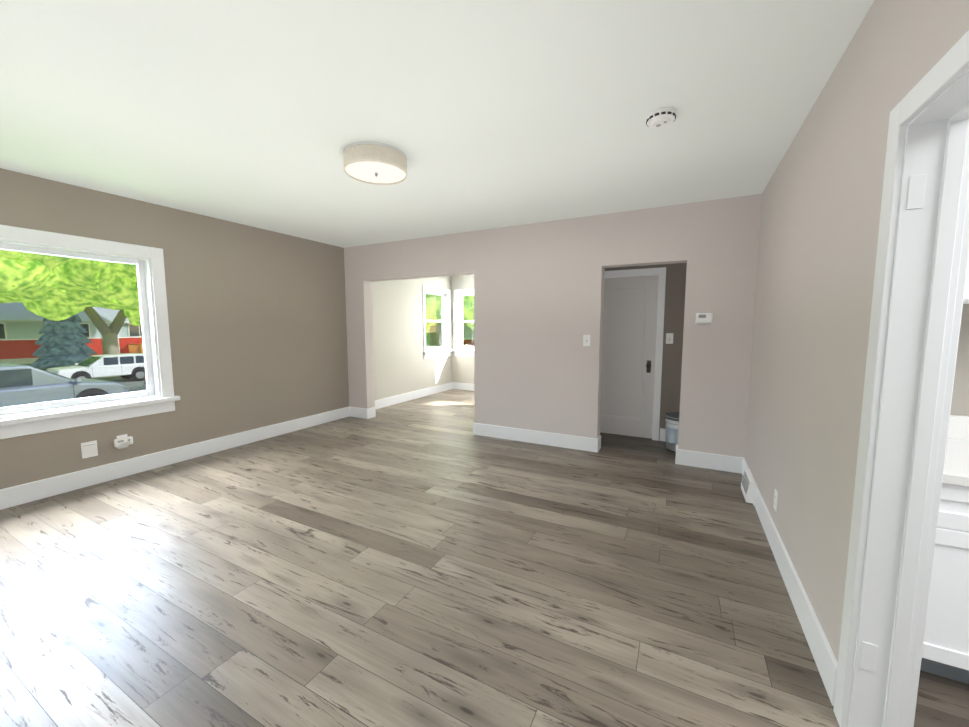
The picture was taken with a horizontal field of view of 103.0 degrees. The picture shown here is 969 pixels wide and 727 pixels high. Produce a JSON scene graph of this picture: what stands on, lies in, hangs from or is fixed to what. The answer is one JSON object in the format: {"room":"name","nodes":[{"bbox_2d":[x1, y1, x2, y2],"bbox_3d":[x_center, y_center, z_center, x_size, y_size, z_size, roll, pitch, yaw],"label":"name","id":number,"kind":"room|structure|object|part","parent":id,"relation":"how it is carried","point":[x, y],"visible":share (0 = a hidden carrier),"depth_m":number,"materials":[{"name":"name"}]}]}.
{"room":"empty living room","nodes":[
{"label":"empty living room","id":0,"kind":"room"},
{"bbox_2d":[0,168,348,488],"bbox_3d":[-2.609,-0.323,4.442,0.150,2.400,8.400,3,6,27],"label":"wall","id":1,"kind":"structure","parent":0,"point":[257,327],"depth_m":3.94,"materials":[{"name":"beige paint"}]},
{"bbox_2d":[81,440,97,458],"bbox_3d":[-3.232,0.704,3.156,0.008,0.130,0.095,3,6,27],"label":"outlet","id":2,"kind":"object","parent":1,"relation":"attached to","point":[89,449],"visible":1,"depth_m":3.15,"materials":[{"name":"white plastic"}]},
{"bbox_2d":[0,224,179,438],"bbox_3d":[-3.544,-0.202,2.570,0.210,1.505,2.450,3,6,27],"label":"window","id":3,"kind":"structure","parent":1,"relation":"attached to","point":[156,396],"depth_m":3.17,"materials":[{"name":"white"}]},
{"bbox_2d":[114,434,132,448],"bbox_3d":[-3.120,0.677,3.333,0.042,0.116,0.124,3,6,27],"label":"detector","id":4,"kind":"object","parent":1,"relation":"attached to","point":[123,441],"visible":1,"depth_m":3.33,"materials":[{"name":"white plastic"}]},
{"bbox_2d":[0,407,347,509],"bbox_3d":[-3.176,0.921,3.272,0.020,0.145,5.300,3,6,27],"label":"baseboard","id":5,"kind":"structure","parent":1,"relation":"attached to","point":[44,488],"depth_m":3.48,"materials":[{"name":"white wood"}]},
{"bbox_2d":[371,276,451,399],"bbox_3d":[-1.291,-0.550,6.817,0.004,2.400,2.650,3,6,27],"label":"wall","id":6,"kind":"structure","parent":0,"point":[402,365],"depth_m":6.60,"materials":[{"name":"beige paint"}]},
{"bbox_2d":[375,382,451,407],"bbox_3d":[-1.287,0.574,6.905,0.020,0.145,2.620,3,6,27],"label":"baseboard","id":7,"kind":"structure","parent":6,"relation":"attached to","point":[392,400],"depth_m":6.87,"materials":[{"name":"white wood"}]},
{"bbox_2d":[0,0,873,247],"bbox_3d":[0.767,-1.412,2.587,7.750,0.120,8.400,3,6,27],"label":"ceiling","id":8,"kind":"structure","parent":0,"point":[480,114],"depth_m":1.89,"materials":[{"name":"white paint"}]},
{"bbox_2d":[343,141,406,184],"bbox_3d":[-0.701,-1.275,2.491,0.397,0.130,0.397,3,6,27],"label":"drum ceiling light","id":9,"kind":"object","parent":8,"relation":"attached to","point":[373,162],"visible":1,"depth_m":2.38,"materials":[{"name":"beige fabric"}]},
{"bbox_2d":[646,107,676,127],"bbox_3d":[0.920,-1.272,2.012,0.144,0.048,0.144,3,6,27],"label":"smoke detector","id":10,"kind":"object","parent":8,"relation":"attached to","point":[661,117],"visible":1,"depth_m":1.98,"materials":[{"name":"white plastic"}]},
{"bbox_2d":[451,274,473,383],"bbox_3d":[1.083,-0.583,7.166,3.900,2.400,0.150,3,6,27],"label":"wall","id":11,"kind":"structure","parent":0,"point":[462,369],"depth_m":7.90,"materials":[{"name":"beige paint"}]},
{"bbox_2d":[423,285,473,358],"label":"window","id":12,"kind":"structure","parent":11,"relation":"in","point":[443,350],"depth_m":7.85,"materials":[{"name":"white wood"}]},
{"bbox_2d":[452,382,473,390],"bbox_3d":[0.980,0.543,7.233,3.746,0.145,0.016,3,6,27],"label":"baseboard","id":13,"kind":"structure","parent":11,"relation":"attached to","point":[455,385],"depth_m":7.96,"materials":[{"name":"white wood"}]},
{"bbox_2d":[0,389,968,726],"bbox_3d":[0.767,1.097,2.826,7.750,0.120,8.400,3,6,27],"label":"floor","id":14,"kind":"structure","parent":0,"point":[430,561],"depth_m":1.89,"materials":[{"name":"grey wood"}]},
{"bbox_2d":[665,412,679,451],"bbox_3d":[2.076,0.727,4.090,0.300,0.365,0.300,3,6,27],"label":"paint bucket","id":15,"kind":"object","parent":14,"relation":"on","point":[671,428],"visible":0.48,"depth_m":4.03,"materials":[{"name":"white plastic"}]},
{"bbox_2d":[920,483,968,683],"bbox_3d":[1.902,0.774,1.550,0.677,0.764,0.615,3,6,27],"label":"base cabinet","id":16,"kind":"object","parent":14,"relation":"on","point":[945,652],"depth_m":1.35,"materials":[{"name":"white wood"}]},
{"bbox_2d":[942,439,968,486],"bbox_3d":[2.688,0.415,1.098,2.496,0.036,0.631,3,6,27],"label":"countertop","id":17,"kind":"structure","parent":16,"relation":"on","point":[956,464],"depth_m":1.41,"materials":[{"name":"white stone"}]},
{"bbox_2d":[344,194,761,457],"bbox_3d":[0.202,-0.327,4.481,4.810,2.400,0.150,3,6,27],"label":"wall","id":18,"kind":"structure","parent":0,"point":[538,299],"depth_m":4.02,"materials":[{"name":"beige paint"}]},
{"bbox_2d":[348,407,371,418],"bbox_3d":[-1.797,0.706,5.523,0.336,0.145,0.016,3,6,27],"label":"baseboard","id":19,"kind":"structure","parent":18,"relation":"attached to","point":[364,413],"depth_m":5.51,"materials":[{"name":"white wood"}]},
{"bbox_2d":[372,406,379,417],"bbox_3d":[-1.722,0.692,5.668,0.336,0.145,0.020,3,6,27],"label":"baseboard","id":20,"kind":"structure","parent":18,"relation":"attached to","point":[376,407],"depth_m":5.56,"materials":[{"name":"white wood"}]},
{"bbox_2d":[473,423,599,452],"bbox_3d":[0.520,0.820,4.334,1.482,0.145,0.020,3,6,27],"label":"baseboard","id":21,"kind":"structure","parent":18,"relation":"attached to","point":[516,434],"depth_m":4.28,"materials":[{"name":"white wood"}]},
{"bbox_2d":[583,335,589,345],"bbox_3d":[1.048,-0.237,3.957,0.072,0.116,0.017,3,6,27],"label":"light switch","id":22,"kind":"object","parent":18,"relation":"attached to","point":[586,340],"visible":1,"depth_m":3.96,"materials":[{"name":"white plastic"}]},
{"bbox_2d":[696,313,712,323],"bbox_3d":[1.969,-0.405,3.455,0.132,0.094,0.031,3,6,27],"label":"thermostat","id":23,"kind":"object","parent":18,"relation":"attached to","point":[704,318],"visible":1,"depth_m":3.44,"materials":[{"name":"white plastic"}]},
{"bbox_2d":[675,446,741,472],"bbox_3d":[2.041,0.894,3.550,0.506,0.145,0.024,3,6,27],"label":"baseboard","id":24,"kind":"structure","parent":18,"relation":"attached to","point":[683,457],"depth_m":3.54,"materials":[{"name":"white wood"}]},
{"bbox_2d":[605,263,686,440],"bbox_3d":[1.790,-0.329,4.505,2.010,2.400,0.150,3,6,27],"label":"wall","id":25,"kind":"structure","parent":0,"point":[675,289],"depth_m":4.27,"materials":[{"name":"grey paint"}]},
{"bbox_2d":[600,275,658,438],"bbox_3d":[1.626,-0.071,4.527,0.688,1.866,0.105,3,6,27],"label":"hall door","id":26,"kind":"structure","parent":25,"relation":"in","point":[629,344],"depth_m":4.52,"materials":[{"name":"white paint"}]},
{"bbox_3d":[1.868,0.038,4.391,0.051,0.140,0.067,3,6,27],"label":"knob","id":27,"kind":"part","parent":26,"relation":"part of","materials":[{"name":"brown metal"}]},
{"bbox_2d":[604,267,665,440],"bbox_3d":[1.657,-0.111,4.585,0.840,1.950,0.168,3,6,27],"label":"door frame","id":28,"kind":"structure","parent":25,"relation":"attached to","point":[661,272],"depth_m":4.34,"materials":[{"name":"white wood"}]},
{"bbox_2d":[660,428,665,441],"bbox_3d":[2.325,0.828,4.244,0.720,0.145,0.016,3,6,27],"label":"baseboard","id":29,"kind":"structure","parent":25,"relation":"attached to","point":[662,431],"depth_m":4.39,"materials":[{"name":"white wood"}]},
{"bbox_2d":[666,333,672,343],"bbox_3d":[2.054,-0.278,4.279,0.072,0.116,0.017,3,6,27],"label":"light switch","id":30,"kind":"object","parent":25,"relation":"attached to","point":[669,338],"visible":1,"depth_m":4.28,"materials":[{"name":"white plastic"}]},
{"bbox_2d":[745,0,968,660],"bbox_3d":[1.513,-0.057,1.651,0.128,2.400,7.200,3,6,27],"label":"wall","id":31,"kind":"structure","parent":0,"point":[820,217],"depth_m":1.58,"materials":[{"name":"beige paint"}]},
{"bbox_2d":[741,468,755,505],"bbox_3d":[2.010,0.929,2.945,0.050,0.180,0.320,3,6,27],"label":"air vent","id":32,"kind":"object","parent":31,"relation":"in","point":[748,483],"visible":0.98,"depth_m":2.85,"materials":[{"name":"white plastic"}]},
{"bbox_2d":[773,489,777,511],"bbox_3d":[1.709,0.804,2.264,0.009,0.116,0.072,3,6,27],"label":"outlet","id":33,"kind":"object","parent":31,"relation":"attached to","point":[775,504],"visible":1,"depth_m":2.25,"materials":[{"name":"white plastic"}]},
{"bbox_2d":[740,458,837,705],"bbox_3d":[1.750,1.007,2.373,0.016,0.145,2.385,3,6,27],"label":"baseboard","id":34,"kind":"structure","parent":31,"relation":"attached to","point":[822,650],"depth_m":1.69,"materials":[{"name":"white wood"}]},
{"bbox_2d":[833,30,968,726],"bbox_3d":[1.054,0.264,0.789,0.164,1.925,0.890,3,6,27],"label":"door frame","id":35,"kind":"structure","parent":31,"relation":"attached to","point":[922,255],"depth_m":1.11,"materials":[{"name":"white wood"}]},
{"bbox_2d":[950,304,968,415],"bbox_3d":[2.871,-0.034,1.406,2.512,2.400,0.150,3,6,27],"label":"wall","id":36,"kind":"structure","parent":0,"point":[960,401],"depth_m":1.72,"materials":[{"name":"beige paint"}]},
{"bbox_2d":[947,415,968,438],"bbox_3d":[2.828,0.320,1.361,2.496,0.104,0.023,3,6,27],"label":"backsplash","id":37,"kind":"structure","parent":36,"relation":"attached to","point":[958,428],"depth_m":1.72,"materials":[{"name":"white tile"}]},
{"bbox_2d":[963,256,968,303],"bbox_3d":[1.965,-0.659,1.538,0.678,0.820,0.334,3,6,27],"label":"upper cabinet","id":38,"kind":"object","parent":36,"relation":"attached to","point":[966,297],"depth_m":1.45,"materials":[{"name":"white wood"}]},
{"label":"outside","id":39,"kind":"structure","parent":0,"visible":0},
{"bbox_2d":[92,376,143,391],"bbox_3d":[-7.278,-0.114,37.579,20.000,1.690,200.000,3,6,27],"label":"street","id":40,"kind":"structure","parent":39,"point":[131,383],"depth_m":22.92,"materials":[{"name":"grey asphalt"}]},
{"bbox_2d":[0,363,127,406],"bbox_3d":[-13.550,0.863,11.022,2.160,1.680,4.700,3,6,27],"label":"car","id":41,"kind":"object","parent":40,"relation":"on","point":[53,378],"depth_m":10.98,"materials":[{"name":"grey metal"}]},
{"bbox_2d":[46,353,144,380],"bbox_3d":[-22.454,0.326,22.769,2.080,1.620,4.400,3,6,27],"label":"white jeep","id":42,"kind":"object","parent":40,"relation":"on","point":[106,361],"depth_m":22.35,"materials":[{"name":"white metal"}]},
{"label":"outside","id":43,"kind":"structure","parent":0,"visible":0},
{"bbox_2d":[20,333,429,370],"bbox_3d":[-17.407,-1.038,42.745,190.000,2.550,200.000,3,6,27],"label":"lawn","id":44,"kind":"structure","parent":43,"point":[427,343],"depth_m":66.89,"materials":[{"name":"green plant"}]},
{"bbox_2d":[31,314,95,367],"bbox_3d":[-30.169,-3.337,27.552,3.700,7.612,3.700,3,6,27],"label":"trees","id":45,"kind":"object","parent":44,"relation":"on","point":[64,344],"depth_m":26.86,"materials":[{"name":"green plant"}]},
{"bbox_2d":[0,249,140,354],"bbox_3d":[-26.196,-6.084,25.899,19.739,13.712,20.301,3,6,27],"label":"trees","id":46,"kind":"object","parent":44,"relation":"on","point":[48,290],"depth_m":22.29,"materials":[{"name":"green plant"}]},
{"bbox_2d":[0,302,142,363],"bbox_3d":[-37.589,-3.434,36.875,14.190,6.335,18.400,3,6,27],"label":"house","id":47,"kind":"structure","parent":44,"relation":"on","point":[33,344],"depth_m":31.19,"materials":[{"name":"concrete"}]},
{"bbox_2d":[426,297,441,346],"bbox_3d":[-2.148,-2.801,15.461,8.226,7.050,7.434,3,6,27],"label":"trees","id":48,"kind":"object","parent":44,"relation":"on","point":[438,331],"depth_m":15.58,"materials":[{"name":"green plant"}]},
{"bbox_2d":[425,294,473,329],"bbox_3d":[0.531,-2.565,12.577,7.163,6.729,6.765,3,6,27],"label":"trees","id":49,"kind":"object","parent":44,"relation":"on","point":[429,301],"depth_m":12.72,"materials":[{"name":"green plant"}]},
{"bbox_2d":[441,322,473,345],"bbox_3d":[3.500,-2.649,25.245,9.900,5.780,10.400,3,6,27],"label":"house","id":50,"kind":"structure","parent":44,"relation":"on","point":[469,339],"depth_m":22.32,"materials":[{"name":"concrete"}]}
]}

